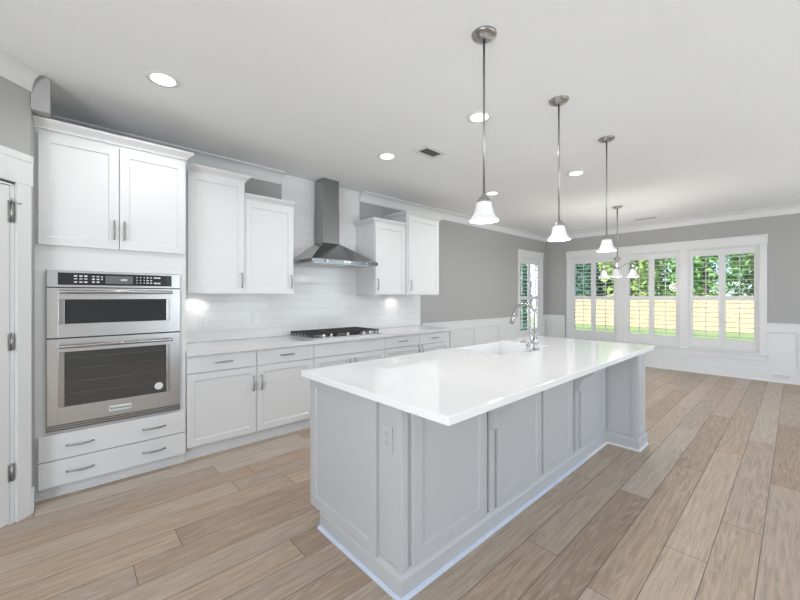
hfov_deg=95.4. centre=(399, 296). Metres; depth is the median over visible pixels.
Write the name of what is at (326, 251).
range hood
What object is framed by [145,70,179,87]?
recessed light
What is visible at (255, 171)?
trim
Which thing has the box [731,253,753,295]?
leafy tree
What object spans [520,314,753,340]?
ground
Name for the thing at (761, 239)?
trim
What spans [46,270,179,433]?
double oven
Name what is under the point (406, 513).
kitchen island
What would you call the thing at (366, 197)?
trim
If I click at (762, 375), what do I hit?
baseboard
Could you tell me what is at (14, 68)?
trim
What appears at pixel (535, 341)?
kitchen faucet
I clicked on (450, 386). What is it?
island countertop
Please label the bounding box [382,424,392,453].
outlet
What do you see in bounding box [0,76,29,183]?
wall
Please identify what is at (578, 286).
leafy tree
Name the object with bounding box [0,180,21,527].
door
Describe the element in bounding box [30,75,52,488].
wall
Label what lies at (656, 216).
ceiling vent
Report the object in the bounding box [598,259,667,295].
leafy tree
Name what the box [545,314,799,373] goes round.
wainscoting
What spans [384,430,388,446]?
socket
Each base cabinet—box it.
[185,350,256,460]
[255,345,313,441]
[313,337,384,368]
[384,334,419,357]
[420,331,448,352]
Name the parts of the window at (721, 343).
tilt rod, shutter panel, tilt rod, shutter panel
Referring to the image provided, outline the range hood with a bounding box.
[293,178,377,267]
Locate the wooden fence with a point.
(732, 310)
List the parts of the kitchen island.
panel, corner post, panel, molding, panel, panel, panel, shoe molding, leg panel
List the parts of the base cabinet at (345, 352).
door, blank panel, door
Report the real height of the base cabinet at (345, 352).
0.872 m
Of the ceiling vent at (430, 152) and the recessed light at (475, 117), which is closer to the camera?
the recessed light at (475, 117)
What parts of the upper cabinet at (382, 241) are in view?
crown molding, door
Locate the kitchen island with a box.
[310,353,648,597]
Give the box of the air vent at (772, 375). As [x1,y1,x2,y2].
[770,373,794,380]
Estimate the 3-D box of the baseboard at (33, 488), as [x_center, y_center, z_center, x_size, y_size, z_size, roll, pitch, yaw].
[-2.348,1.300,2.322,0.020,0.140,0.082,0,0,-43]
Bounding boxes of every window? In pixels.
[520,257,540,337]
[571,255,616,341]
[625,250,679,346]
[688,244,758,352]
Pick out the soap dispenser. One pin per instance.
(528, 345)
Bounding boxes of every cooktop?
[291,327,381,339]
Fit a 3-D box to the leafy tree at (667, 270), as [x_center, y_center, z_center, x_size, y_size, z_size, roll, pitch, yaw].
[19.544,-2.763,25.230,3.775,9.119,4.011,0,0,1]
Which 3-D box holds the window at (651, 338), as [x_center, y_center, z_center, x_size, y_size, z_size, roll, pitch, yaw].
[4.911,0.037,7.098,0.124,1.785,0.899,0,0,-43]
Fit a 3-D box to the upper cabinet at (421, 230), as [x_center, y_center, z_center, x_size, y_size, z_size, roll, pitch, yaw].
[0.197,-0.585,5.289,0.743,1.134,0.490,0,0,-43]
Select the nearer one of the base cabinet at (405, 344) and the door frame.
the door frame
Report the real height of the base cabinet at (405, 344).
0.872 m
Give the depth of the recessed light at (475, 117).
2.86 m
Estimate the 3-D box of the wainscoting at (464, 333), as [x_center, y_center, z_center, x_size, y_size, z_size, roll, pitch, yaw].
[1.891,0.814,7.171,4.195,0.773,0.034,0,0,-43]
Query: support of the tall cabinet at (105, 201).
on the floor
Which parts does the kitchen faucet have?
lever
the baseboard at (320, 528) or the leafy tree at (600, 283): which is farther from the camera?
the leafy tree at (600, 283)
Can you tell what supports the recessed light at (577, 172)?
in the ceiling
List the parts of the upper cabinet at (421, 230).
crown molding, door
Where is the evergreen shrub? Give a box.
[520,263,532,330]
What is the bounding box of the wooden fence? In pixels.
[575,300,753,332]
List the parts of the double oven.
window trim, window trim, oven door, microwave door, control panel, control glass, handle, handle, window trim, window trim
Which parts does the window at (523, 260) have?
shutter panel, shutter panel, sash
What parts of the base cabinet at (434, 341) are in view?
drawer, door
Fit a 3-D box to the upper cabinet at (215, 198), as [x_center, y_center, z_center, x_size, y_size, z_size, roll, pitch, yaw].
[-1.795,-0.585,3.466,0.578,1.134,0.480,0,0,-43]
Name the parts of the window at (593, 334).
shutter panel, tilt rod, shutter panel, tilt rod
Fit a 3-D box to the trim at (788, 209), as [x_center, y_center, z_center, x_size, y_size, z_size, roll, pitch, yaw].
[5.844,-1.353,5.923,0.100,0.125,7.220,0,0,-43]
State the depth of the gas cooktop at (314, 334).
4.22 m
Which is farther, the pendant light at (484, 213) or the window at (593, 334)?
the window at (593, 334)
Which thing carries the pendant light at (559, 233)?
hanging from the ceiling
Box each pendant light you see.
[469,26,498,223]
[547,95,570,241]
[597,136,616,251]
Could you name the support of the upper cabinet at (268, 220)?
attached to the wall at (323, 297)
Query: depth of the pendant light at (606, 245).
3.25 m
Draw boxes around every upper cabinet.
[186,162,250,294]
[244,193,294,294]
[353,217,406,294]
[383,210,442,294]
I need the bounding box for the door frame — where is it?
[0,145,33,521]
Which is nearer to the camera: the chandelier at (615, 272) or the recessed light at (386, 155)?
the recessed light at (386, 155)
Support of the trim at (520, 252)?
attached to the wall at (323, 297)
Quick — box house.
[520,264,590,316]
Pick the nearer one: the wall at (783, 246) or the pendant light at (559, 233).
the pendant light at (559, 233)
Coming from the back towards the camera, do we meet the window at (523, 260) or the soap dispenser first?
the window at (523, 260)
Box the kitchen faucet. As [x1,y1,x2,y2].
[510,303,538,350]
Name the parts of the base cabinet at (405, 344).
drawer, door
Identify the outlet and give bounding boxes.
[199,315,206,325]
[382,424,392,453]
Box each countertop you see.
[186,325,451,356]
[301,336,653,425]
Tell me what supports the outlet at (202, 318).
attached to the wall at (323, 297)
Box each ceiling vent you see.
[412,145,447,158]
[634,216,657,220]
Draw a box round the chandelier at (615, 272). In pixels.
[598,206,638,277]
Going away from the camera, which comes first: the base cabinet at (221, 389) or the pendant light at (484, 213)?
the pendant light at (484, 213)
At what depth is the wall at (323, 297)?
4.85 m
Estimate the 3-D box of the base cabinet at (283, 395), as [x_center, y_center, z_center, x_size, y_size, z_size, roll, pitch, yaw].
[-1.311,0.934,3.806,0.591,0.872,0.654,0,0,-43]
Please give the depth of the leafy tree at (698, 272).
20.31 m
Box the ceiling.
[0,0,799,235]
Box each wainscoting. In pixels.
[421,314,545,347]
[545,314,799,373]
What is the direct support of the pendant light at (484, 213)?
hanging from the ceiling
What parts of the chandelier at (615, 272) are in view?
lamp shade, lamp shade, rod, lamp shade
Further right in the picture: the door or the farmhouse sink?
the farmhouse sink
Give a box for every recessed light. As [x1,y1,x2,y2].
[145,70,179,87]
[378,152,395,159]
[467,111,491,122]
[485,191,498,194]
[567,170,584,175]
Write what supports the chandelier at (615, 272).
hanging from the ceiling
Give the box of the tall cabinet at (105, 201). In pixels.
[33,115,193,501]
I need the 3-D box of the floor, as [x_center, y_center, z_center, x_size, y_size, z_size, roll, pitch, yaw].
[1.345,1.430,2.505,11.670,0.120,8.570,0,0,-43]
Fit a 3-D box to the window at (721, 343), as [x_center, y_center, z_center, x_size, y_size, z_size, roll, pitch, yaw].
[5.609,0.037,6.337,0.124,1.785,0.928,0,0,-43]
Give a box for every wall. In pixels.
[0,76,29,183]
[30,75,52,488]
[186,174,544,342]
[545,213,799,352]
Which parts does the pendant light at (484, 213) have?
rod, lamp shade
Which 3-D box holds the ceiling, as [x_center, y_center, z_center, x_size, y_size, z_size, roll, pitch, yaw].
[1.697,-1.490,2.122,11.670,0.150,7.530,0,0,-43]
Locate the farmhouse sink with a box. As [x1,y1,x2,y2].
[455,342,544,354]
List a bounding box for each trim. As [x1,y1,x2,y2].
[0,44,44,91]
[53,115,284,183]
[360,191,546,241]
[517,249,543,337]
[546,204,799,241]
[565,234,768,355]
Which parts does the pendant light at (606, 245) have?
rod, lamp shade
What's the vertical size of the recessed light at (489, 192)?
0.008 m
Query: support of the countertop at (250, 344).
on the base cabinet at (345, 352)
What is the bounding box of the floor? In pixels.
[0,367,799,599]
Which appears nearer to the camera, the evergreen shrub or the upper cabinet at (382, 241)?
the upper cabinet at (382, 241)
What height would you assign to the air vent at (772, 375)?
0.085 m
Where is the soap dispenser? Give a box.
[520,341,530,351]
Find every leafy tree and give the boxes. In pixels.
[576,263,598,295]
[585,262,638,295]
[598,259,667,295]
[646,256,712,320]
[663,253,749,326]
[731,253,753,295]
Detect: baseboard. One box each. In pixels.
[31,487,34,513]
[317,457,588,599]
[645,358,799,384]
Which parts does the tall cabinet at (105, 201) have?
door, handle, handle, drawer, drawer, crown molding, handle, handle, door, handle, handle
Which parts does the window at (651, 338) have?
sash, shutter panel, tilt rod, shutter panel, tilt rod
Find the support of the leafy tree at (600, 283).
on the ground
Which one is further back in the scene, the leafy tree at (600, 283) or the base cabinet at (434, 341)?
the leafy tree at (600, 283)
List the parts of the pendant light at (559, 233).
rod, lamp shade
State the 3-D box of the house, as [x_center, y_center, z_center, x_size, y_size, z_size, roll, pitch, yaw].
[13.005,-2.230,36.107,8.800,8.000,9.200,0,0,-43]
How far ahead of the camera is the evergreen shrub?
13.76 m

